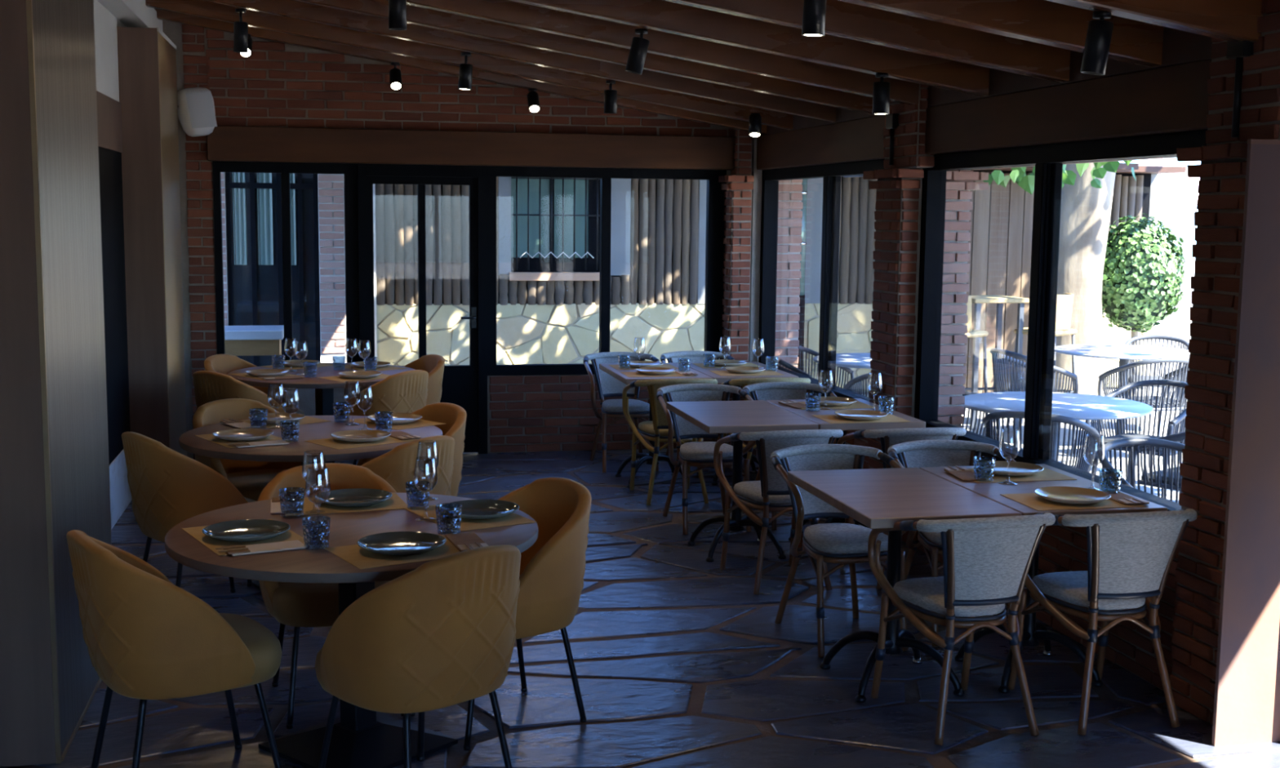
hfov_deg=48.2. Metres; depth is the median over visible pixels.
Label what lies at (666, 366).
placemat
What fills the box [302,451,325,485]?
bowl
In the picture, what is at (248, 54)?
ceiling spotlight
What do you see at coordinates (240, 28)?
ceiling spotlight
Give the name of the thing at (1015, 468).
dinner plate
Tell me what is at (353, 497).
dinner plate
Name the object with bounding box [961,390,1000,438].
chair
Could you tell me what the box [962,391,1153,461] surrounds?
table
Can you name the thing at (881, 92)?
ceiling spotlight
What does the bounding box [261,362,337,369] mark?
placemat
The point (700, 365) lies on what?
placemat
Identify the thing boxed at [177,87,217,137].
loudspeaker
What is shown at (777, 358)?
tumbler
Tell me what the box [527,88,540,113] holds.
ceiling spotlight
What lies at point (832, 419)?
placemat
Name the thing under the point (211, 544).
placemat
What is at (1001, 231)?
wooden fence
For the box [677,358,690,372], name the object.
tumbler
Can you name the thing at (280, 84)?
wall
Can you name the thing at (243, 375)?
placemat
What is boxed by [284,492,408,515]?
placemat
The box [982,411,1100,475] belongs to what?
chair
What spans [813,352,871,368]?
table
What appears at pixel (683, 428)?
bistro chair
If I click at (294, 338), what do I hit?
bowl
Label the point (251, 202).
shopfront
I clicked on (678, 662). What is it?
floor
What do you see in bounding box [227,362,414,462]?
round table
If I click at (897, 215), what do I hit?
brick pillar
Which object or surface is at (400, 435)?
napkin
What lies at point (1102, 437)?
bowl
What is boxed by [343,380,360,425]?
wine glass
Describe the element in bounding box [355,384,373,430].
wine glass
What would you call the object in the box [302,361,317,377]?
tumbler
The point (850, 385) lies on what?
chair
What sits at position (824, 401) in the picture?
dinner plate
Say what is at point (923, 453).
bistro chair
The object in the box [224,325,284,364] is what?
side table
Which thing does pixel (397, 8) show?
ceiling spotlight
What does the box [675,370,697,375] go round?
pouch
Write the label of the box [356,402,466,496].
velvet chair
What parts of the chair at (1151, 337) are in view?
rail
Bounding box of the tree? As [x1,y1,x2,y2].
[982,160,1136,395]
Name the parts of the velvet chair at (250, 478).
leg, seat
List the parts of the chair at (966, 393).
rail, leg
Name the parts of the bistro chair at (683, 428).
arm, post, leg, post, leg, panel, rail, seat, seat frame, leg, post, post, arm, leg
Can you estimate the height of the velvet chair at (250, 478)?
0.836 m
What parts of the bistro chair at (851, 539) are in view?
arm, post, leg, post, leg, panel, rail, seat frame, seat, leg, post, post, arm, leg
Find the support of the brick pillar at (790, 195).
on the floor
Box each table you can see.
[164,492,537,767]
[178,415,443,591]
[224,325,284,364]
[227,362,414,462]
[599,362,712,488]
[666,400,818,562]
[680,361,798,485]
[765,398,925,551]
[787,467,1021,702]
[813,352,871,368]
[919,463,1167,693]
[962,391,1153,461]
[964,295,1029,430]
[1054,344,1190,437]
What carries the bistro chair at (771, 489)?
on the floor
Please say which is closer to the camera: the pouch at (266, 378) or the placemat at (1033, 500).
the placemat at (1033, 500)
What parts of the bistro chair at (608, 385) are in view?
arm, post, leg, post, leg, panel, rail, seat frame, seat, leg, post, post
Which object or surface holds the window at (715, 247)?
in the wall at (280, 84)
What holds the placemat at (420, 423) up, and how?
on the round table at (188, 442)
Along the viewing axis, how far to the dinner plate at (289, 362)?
9.68 m
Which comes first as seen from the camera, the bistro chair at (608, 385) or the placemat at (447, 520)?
the placemat at (447, 520)
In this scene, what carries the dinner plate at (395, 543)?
on the placemat at (355, 555)
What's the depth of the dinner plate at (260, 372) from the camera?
9.08 m
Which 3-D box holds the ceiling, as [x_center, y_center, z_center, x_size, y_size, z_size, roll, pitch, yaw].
[-0.056,-1.640,3.858,6.560,1.201,14.100,-1,7,-12]
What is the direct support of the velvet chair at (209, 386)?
on the floor
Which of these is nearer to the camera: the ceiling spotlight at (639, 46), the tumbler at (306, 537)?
the tumbler at (306, 537)
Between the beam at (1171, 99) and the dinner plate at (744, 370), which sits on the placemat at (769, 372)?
the dinner plate at (744, 370)
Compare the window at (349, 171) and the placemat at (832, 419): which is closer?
the placemat at (832, 419)
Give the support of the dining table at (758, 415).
on the floor
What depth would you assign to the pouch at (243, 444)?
6.36 m
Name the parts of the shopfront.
dark pane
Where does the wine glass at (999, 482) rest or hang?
on the dining table at (1033, 631)
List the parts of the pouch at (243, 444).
cutlery handle, cutlery handle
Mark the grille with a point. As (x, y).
(200, 113)
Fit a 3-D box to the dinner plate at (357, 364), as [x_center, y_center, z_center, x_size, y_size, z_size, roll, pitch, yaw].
[-1.802,-0.126,9.569,0.273,0.026,0.273,1,7,7]
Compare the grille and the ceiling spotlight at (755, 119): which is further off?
the grille
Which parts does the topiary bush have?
stem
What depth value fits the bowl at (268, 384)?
6.86 m
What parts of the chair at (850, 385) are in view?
rail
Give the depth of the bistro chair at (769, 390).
8.65 m
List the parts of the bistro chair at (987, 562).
leg, arm, post, leg, seat, seat frame, post, leg, rail, panel, arm, leg, post, post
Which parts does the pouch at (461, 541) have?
cutlery handle, cutlery handle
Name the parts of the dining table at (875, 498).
leg, leg, leg, leg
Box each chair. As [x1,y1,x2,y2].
[66,529,282,767]
[121,431,255,593]
[192,370,285,413]
[192,398,302,586]
[204,354,304,414]
[257,462,404,728]
[315,545,520,767]
[331,369,428,462]
[353,354,444,465]
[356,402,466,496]
[360,435,454,495]
[410,477,591,751]
[582,351,660,472]
[622,378,717,505]
[656,383,755,534]
[660,351,742,457]
[713,429,843,595]
[719,377,810,488]
[742,382,847,530]
[769,444,908,657]
[778,346,854,387]
[836,427,966,590]
[843,373,871,397]
[867,512,1055,745]
[887,440,1016,646]
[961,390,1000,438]
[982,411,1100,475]
[984,348,1078,453]
[1007,508,1197,735]
[1084,379,1188,497]
[1097,357,1189,466]
[1097,437,1184,502]
[1124,334,1189,424]
[1129,431,1185,503]
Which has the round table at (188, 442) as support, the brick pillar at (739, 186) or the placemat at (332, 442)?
the placemat at (332, 442)
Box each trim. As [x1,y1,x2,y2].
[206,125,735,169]
[373,183,377,361]
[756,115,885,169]
[760,26,1212,135]
[844,156,1177,177]
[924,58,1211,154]
[972,163,1186,173]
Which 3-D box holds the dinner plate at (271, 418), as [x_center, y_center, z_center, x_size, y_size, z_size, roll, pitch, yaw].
[-1.795,0.173,7.072,0.273,0.026,0.273,6,9,38]
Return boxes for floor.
[0,448,1279,767]
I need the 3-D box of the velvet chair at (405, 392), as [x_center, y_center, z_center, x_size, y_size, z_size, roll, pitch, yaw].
[-1.623,0.312,8.870,0.594,0.836,0.549,5,8,32]
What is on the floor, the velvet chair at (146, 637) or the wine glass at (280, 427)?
the velvet chair at (146, 637)
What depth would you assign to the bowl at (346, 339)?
9.31 m
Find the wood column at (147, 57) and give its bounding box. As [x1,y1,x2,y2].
[116,26,186,456]
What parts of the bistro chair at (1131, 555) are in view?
leg, arm, leg, seat frame, post, seat, post, leg, rail, panel, arm, leg, post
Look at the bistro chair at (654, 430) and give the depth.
8.90 m
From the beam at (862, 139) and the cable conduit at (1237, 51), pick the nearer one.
the cable conduit at (1237, 51)
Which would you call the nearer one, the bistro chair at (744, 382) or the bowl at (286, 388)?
the bowl at (286, 388)
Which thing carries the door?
in the wall at (280, 84)
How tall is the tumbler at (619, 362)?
0.092 m
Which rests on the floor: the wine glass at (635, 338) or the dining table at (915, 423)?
the dining table at (915, 423)
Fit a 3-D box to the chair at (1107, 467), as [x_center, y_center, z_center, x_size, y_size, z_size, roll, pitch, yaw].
[2.373,0.682,6.471,0.607,0.807,0.568,-1,7,-15]
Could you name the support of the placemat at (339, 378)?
on the round table at (324, 388)
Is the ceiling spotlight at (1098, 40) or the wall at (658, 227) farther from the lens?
the wall at (658, 227)
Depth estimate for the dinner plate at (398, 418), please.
7.15 m
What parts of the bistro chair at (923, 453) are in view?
post, arm, post, leg, seat frame, seat, leg, panel, rail, post, post, arm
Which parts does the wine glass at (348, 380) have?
stem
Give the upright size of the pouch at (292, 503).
0.014 m
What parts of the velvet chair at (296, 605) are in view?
leg, leg, seat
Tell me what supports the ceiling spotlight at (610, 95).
hanging from the ceiling
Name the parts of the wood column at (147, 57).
panel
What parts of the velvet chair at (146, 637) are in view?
leg, leg, seat, leg, leg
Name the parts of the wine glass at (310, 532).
stem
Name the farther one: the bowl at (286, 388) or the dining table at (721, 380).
the dining table at (721, 380)
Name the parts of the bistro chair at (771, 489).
leg, arm, post, leg, seat, post, seat frame, rail, leg, panel, leg, post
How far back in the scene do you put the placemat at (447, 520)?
4.86 m
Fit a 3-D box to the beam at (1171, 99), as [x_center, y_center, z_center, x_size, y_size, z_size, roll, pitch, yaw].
[1.860,-1.204,6.419,0.110,0.248,2.640,-1,7,-12]
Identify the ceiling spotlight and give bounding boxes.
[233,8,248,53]
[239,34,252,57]
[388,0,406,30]
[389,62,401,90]
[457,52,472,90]
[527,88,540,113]
[604,80,617,113]
[625,28,649,75]
[748,113,761,137]
[801,0,826,36]
[872,72,889,115]
[1080,11,1113,75]
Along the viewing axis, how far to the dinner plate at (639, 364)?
9.84 m
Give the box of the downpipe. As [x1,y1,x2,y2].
[797,178,807,370]
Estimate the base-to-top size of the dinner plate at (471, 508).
0.026 m
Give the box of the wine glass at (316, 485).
[302,451,325,512]
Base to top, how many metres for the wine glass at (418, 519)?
0.213 m
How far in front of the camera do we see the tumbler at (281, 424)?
6.47 m
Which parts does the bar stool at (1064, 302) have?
leg, seat, leg, backrest, leg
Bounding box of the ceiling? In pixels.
[145,0,1262,133]
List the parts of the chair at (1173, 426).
leg, seat frame, rail, leg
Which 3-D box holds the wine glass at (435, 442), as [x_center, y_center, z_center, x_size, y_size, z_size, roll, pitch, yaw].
[-0.772,0.314,5.208,0.081,0.213,0.081,2,7,15]
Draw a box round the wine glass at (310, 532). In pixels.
[305,466,330,534]
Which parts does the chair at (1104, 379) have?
leg, leg, rail, leg, seat frame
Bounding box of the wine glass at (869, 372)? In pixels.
[866,372,882,395]
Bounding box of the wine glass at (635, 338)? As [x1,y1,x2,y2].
[633,337,645,360]
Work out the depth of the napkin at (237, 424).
6.94 m
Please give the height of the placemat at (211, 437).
0.001 m
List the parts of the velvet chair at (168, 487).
leg, leg, leg, seat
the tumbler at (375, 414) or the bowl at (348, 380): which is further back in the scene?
the bowl at (348, 380)
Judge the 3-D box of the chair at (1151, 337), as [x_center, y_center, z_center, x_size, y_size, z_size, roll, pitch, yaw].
[4.461,0.000,12.371,0.607,0.807,0.568,3,7,18]
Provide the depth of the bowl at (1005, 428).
5.62 m
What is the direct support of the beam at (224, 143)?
attached to the wall at (280, 84)
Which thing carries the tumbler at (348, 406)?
on the round table at (188, 442)
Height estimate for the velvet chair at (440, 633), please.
0.836 m
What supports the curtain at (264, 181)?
hanging from the shopfront
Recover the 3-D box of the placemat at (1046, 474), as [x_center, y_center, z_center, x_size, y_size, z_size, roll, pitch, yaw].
[1.511,0.369,5.844,0.430,0.001,0.300,-1,7,-12]
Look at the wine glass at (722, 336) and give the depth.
9.73 m
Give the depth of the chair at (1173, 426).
9.08 m
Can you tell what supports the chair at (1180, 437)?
on the ground
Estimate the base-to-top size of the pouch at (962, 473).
0.014 m
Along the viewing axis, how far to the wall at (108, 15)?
8.31 m
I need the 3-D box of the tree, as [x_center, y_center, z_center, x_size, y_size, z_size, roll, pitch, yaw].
[3.895,-2.050,8.897,8.056,5.743,12.683,-1,7,-12]
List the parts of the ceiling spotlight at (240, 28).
stem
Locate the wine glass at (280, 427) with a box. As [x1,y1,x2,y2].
[266,383,284,428]
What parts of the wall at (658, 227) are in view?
render panel, render panel, render panel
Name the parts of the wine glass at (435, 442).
stem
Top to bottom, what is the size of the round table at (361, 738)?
0.752 m
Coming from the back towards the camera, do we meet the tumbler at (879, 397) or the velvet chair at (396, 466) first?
the tumbler at (879, 397)
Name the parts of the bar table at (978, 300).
leg, leg, leg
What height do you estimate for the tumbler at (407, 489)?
0.092 m
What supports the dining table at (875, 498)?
on the floor
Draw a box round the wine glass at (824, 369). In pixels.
[818,368,833,409]
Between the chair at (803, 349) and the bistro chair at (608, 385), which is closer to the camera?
the bistro chair at (608, 385)
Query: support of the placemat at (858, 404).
on the dining table at (915, 423)
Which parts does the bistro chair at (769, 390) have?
arm, post, leg, post, leg, panel, rail, post, post, arm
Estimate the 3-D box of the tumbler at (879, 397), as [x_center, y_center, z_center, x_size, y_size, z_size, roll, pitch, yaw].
[1.303,0.114,7.582,0.087,0.092,0.087,-1,7,-12]
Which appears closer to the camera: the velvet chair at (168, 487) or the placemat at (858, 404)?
the velvet chair at (168, 487)
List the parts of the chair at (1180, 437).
leg, rail, seat frame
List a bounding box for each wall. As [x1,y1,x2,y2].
[0,0,111,766]
[93,0,162,529]
[162,20,733,459]
[343,170,1157,391]
[745,395,1178,690]
[1211,139,1279,746]
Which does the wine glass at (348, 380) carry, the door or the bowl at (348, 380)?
the bowl at (348, 380)
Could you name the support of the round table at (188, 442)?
on the floor
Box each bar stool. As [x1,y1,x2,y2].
[964,295,988,415]
[1005,293,1077,428]
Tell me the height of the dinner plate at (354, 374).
0.026 m
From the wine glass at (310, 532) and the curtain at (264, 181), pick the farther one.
the curtain at (264, 181)
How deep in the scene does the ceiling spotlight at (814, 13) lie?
4.99 m
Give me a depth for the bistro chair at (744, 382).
8.90 m
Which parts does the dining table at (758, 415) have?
leg, leg, leg, leg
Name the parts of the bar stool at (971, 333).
backrest, seat, leg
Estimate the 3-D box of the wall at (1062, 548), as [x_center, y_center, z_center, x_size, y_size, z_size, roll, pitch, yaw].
[2.380,-0.029,4.583,0.421,2.620,13.900,-1,7,-12]
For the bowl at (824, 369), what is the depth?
7.73 m
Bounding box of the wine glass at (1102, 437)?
[1083,434,1104,490]
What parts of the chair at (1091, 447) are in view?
rail, leg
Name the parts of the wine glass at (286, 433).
stem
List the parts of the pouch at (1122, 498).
cutlery handle, cutlery handle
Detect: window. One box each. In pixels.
[212,160,359,363]
[487,165,726,375]
[508,177,600,280]
[758,159,884,401]
[914,129,1207,511]
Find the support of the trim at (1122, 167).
attached to the wall at (658, 227)
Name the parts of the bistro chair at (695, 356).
panel, rail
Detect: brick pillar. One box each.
[718,128,754,444]
[748,137,803,368]
[862,84,988,533]
[1169,0,1279,725]
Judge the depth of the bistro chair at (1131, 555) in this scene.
5.02 m
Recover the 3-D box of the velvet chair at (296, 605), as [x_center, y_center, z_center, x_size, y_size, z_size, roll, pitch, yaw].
[-1.118,0.749,5.256,0.549,0.836,0.594,-2,7,-20]
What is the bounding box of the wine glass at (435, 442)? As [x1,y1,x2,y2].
[416,440,439,500]
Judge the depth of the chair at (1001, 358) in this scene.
11.06 m
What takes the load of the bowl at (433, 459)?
on the wine glass at (418, 519)
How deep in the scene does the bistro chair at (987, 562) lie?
4.93 m
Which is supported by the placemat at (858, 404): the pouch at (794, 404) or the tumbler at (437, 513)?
the pouch at (794, 404)
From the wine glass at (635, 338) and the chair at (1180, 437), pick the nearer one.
the chair at (1180, 437)
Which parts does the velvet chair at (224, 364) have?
seat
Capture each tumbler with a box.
[248,408,267,429]
[271,355,284,368]
[279,487,305,517]
[280,419,299,442]
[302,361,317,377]
[302,515,330,550]
[332,355,346,370]
[333,402,350,422]
[363,356,377,370]
[374,411,393,431]
[405,480,430,510]
[435,502,462,534]
[617,355,631,368]
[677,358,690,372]
[702,353,715,367]
[765,356,778,371]
[804,392,821,411]
[878,395,894,414]
[973,456,995,482]
[1098,468,1122,493]
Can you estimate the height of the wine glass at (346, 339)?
0.213 m
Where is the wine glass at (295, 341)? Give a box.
[294,341,307,374]
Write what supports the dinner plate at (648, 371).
on the placemat at (673, 374)
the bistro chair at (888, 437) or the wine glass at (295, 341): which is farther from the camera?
the wine glass at (295, 341)
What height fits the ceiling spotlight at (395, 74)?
0.195 m
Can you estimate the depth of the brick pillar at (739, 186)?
10.79 m
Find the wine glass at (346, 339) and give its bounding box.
[345,338,358,371]
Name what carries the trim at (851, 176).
attached to the wall at (1062, 548)
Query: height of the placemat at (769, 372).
0.001 m
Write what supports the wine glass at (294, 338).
on the round table at (324, 388)
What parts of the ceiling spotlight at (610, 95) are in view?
stem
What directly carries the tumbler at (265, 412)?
on the placemat at (307, 420)
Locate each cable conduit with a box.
[885,113,899,164]
[1226,40,1253,137]
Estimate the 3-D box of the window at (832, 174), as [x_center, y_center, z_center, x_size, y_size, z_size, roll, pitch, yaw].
[1.241,-0.688,9.598,0.110,1.545,2.630,-1,7,-12]
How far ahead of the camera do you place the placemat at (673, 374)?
9.28 m
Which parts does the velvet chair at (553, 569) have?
leg, leg, leg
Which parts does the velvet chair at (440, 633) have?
seat, leg, leg, leg, leg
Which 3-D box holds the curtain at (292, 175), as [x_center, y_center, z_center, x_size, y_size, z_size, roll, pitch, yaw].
[-3.141,-1.717,12.829,0.100,1.300,0.014,-1,7,-12]
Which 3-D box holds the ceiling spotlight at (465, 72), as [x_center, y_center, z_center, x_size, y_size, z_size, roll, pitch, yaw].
[-1.056,-1.891,8.660,0.089,0.221,0.080,-1,7,-12]
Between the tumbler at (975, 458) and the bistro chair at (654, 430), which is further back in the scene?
the bistro chair at (654, 430)
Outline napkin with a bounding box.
[215,540,307,555]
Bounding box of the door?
[357,163,487,453]
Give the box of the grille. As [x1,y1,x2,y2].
[185,91,217,128]
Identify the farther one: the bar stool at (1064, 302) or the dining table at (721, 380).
the bar stool at (1064, 302)
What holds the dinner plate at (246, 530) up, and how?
on the placemat at (211, 544)
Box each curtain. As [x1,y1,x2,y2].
[231,172,247,265]
[256,173,273,265]
[288,173,296,265]
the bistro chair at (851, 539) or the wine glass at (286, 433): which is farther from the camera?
the wine glass at (286, 433)
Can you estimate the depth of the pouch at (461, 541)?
4.53 m
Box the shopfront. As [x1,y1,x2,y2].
[221,172,346,366]
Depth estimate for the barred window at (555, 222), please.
13.85 m
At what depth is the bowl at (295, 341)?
9.10 m
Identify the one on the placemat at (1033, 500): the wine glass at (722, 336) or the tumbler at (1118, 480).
the tumbler at (1118, 480)
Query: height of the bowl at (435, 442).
0.119 m
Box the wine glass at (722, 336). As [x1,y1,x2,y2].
[719,336,730,368]
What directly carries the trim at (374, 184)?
attached to the wall at (658, 227)
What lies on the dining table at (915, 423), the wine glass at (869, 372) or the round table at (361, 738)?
the wine glass at (869, 372)
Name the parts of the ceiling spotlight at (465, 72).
stem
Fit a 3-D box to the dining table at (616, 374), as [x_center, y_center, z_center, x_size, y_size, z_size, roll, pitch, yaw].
[0.088,0.282,9.626,0.570,0.752,0.930,-1,7,-12]
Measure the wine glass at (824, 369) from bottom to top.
0.213 m
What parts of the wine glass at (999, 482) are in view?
stem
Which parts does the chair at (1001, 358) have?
leg, rail, leg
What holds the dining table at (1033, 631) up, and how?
on the floor
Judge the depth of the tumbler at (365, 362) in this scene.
9.32 m
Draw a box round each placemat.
[182,519,314,555]
[194,433,293,448]
[230,373,304,380]
[241,415,329,428]
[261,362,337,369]
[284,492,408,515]
[304,435,417,449]
[317,373,390,382]
[324,533,459,569]
[335,364,406,371]
[344,417,444,430]
[404,503,536,532]
[608,364,678,369]
[620,371,693,377]
[692,363,762,368]
[709,369,784,376]
[797,400,876,409]
[811,413,911,423]
[967,466,1076,483]
[1000,490,1146,511]
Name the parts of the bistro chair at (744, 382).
leg, arm, leg, rail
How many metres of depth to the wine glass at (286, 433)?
6.68 m
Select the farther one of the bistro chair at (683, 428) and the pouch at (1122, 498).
the bistro chair at (683, 428)
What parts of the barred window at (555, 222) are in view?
curtained glass, window sill, dark rail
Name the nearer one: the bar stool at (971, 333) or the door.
the door
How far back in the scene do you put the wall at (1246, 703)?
4.83 m
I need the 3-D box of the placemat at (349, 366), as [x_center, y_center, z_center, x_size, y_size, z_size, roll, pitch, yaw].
[-1.803,-0.112,9.570,0.300,0.001,0.430,-6,9,-42]
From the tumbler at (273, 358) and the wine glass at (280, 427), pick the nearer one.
the wine glass at (280, 427)
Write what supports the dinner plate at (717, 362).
on the placemat at (700, 365)
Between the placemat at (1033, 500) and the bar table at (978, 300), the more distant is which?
the bar table at (978, 300)
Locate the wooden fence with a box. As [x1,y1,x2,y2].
[962,174,1034,393]
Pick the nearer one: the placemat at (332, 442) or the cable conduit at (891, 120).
the placemat at (332, 442)
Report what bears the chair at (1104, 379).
on the ground
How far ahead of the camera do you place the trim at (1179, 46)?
6.33 m
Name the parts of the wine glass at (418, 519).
stem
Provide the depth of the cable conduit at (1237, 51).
4.91 m
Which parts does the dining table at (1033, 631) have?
leg, leg, leg, leg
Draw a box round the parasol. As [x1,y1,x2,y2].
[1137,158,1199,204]
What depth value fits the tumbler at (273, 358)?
9.37 m
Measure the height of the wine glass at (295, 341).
0.213 m
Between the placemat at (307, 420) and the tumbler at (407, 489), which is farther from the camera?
the placemat at (307, 420)
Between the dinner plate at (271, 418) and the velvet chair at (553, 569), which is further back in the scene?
the dinner plate at (271, 418)
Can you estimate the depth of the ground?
13.14 m
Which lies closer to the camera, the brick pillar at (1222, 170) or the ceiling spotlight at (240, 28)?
the brick pillar at (1222, 170)
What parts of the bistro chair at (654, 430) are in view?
leg, arm, post, leg, post, seat, panel, seat frame, rail, leg, leg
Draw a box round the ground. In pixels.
[857,257,1195,502]
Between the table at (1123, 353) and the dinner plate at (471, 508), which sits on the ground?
the table at (1123, 353)
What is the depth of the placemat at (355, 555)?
4.35 m
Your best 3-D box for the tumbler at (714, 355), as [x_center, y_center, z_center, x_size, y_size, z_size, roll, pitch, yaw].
[0.474,-0.160,9.800,0.087,0.092,0.087,-1,7,-12]
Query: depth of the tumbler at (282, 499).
4.89 m
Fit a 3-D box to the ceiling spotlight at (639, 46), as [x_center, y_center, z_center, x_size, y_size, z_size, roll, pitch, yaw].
[-0.012,-1.557,6.716,0.113,0.207,0.080,1,7,1]
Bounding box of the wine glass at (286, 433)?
[281,387,299,435]
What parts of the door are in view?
handle, lock plate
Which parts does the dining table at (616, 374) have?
leg, leg, leg, leg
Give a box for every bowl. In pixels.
[266,383,284,408]
[281,387,299,413]
[284,337,297,356]
[294,341,307,359]
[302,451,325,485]
[305,466,330,504]
[343,380,360,405]
[345,338,358,356]
[355,384,373,410]
[413,456,437,492]
[416,440,439,473]
[818,368,833,391]
[999,428,1020,459]
[1083,434,1104,466]
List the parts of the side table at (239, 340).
leg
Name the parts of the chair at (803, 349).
leg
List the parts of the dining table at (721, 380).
leg, leg, leg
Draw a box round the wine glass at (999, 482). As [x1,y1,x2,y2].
[998,428,1020,484]
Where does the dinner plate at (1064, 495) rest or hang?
on the placemat at (1033, 500)
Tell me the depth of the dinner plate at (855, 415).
7.46 m
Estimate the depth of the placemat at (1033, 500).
5.24 m
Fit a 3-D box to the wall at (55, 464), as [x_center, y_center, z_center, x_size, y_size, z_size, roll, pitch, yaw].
[-2.731,-0.614,4.896,1.506,3.600,1.244,-1,7,-12]
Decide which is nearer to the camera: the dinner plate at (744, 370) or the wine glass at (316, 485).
the wine glass at (316, 485)
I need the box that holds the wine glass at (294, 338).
[284,337,297,371]
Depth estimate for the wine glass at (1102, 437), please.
5.51 m
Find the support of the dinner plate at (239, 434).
on the placemat at (211, 437)
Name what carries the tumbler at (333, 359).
on the round table at (324, 388)
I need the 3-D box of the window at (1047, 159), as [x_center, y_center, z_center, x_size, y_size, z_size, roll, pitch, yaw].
[1.892,-0.322,6.595,0.110,1.545,2.800,-1,7,-12]
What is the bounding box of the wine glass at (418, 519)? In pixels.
[413,456,437,521]
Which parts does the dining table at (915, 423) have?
leg, leg, leg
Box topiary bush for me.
[1102,213,1186,395]
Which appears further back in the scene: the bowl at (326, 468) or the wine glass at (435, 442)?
the wine glass at (435, 442)
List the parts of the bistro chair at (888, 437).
leg, arm, leg, post, post, rail, panel, post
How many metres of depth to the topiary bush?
13.84 m
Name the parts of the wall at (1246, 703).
trim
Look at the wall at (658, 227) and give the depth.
14.00 m
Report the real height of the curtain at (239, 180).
1.300 m
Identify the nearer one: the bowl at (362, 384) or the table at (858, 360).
the bowl at (362, 384)
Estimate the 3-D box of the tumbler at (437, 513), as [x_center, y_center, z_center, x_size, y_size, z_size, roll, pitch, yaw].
[-0.624,0.441,4.669,0.087,0.092,0.087,-1,7,-12]
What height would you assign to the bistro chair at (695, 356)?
0.794 m
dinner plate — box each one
[202,519,290,542]
[212,428,274,441]
[244,368,288,377]
[248,413,305,423]
[279,360,320,366]
[314,488,391,506]
[330,429,391,442]
[337,370,381,378]
[349,361,391,368]
[356,531,446,555]
[366,413,422,424]
[440,499,519,519]
[623,360,663,368]
[634,367,675,374]
[707,360,746,366]
[724,366,765,373]
[808,396,857,406]
[834,409,887,420]
[975,461,1044,476]
[1034,486,1111,504]
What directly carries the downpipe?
attached to the wall at (658, 227)
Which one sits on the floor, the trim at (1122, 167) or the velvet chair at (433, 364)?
the velvet chair at (433, 364)
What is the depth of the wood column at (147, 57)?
8.85 m
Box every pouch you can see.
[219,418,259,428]
[225,440,288,448]
[257,375,302,380]
[270,494,300,514]
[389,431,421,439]
[444,532,488,551]
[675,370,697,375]
[777,400,813,408]
[943,466,986,480]
[1103,490,1149,505]
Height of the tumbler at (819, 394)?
0.092 m
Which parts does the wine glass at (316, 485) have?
stem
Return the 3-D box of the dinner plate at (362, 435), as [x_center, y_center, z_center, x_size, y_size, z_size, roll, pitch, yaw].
[-1.275,0.242,6.543,0.273,0.026,0.273,-2,7,-23]

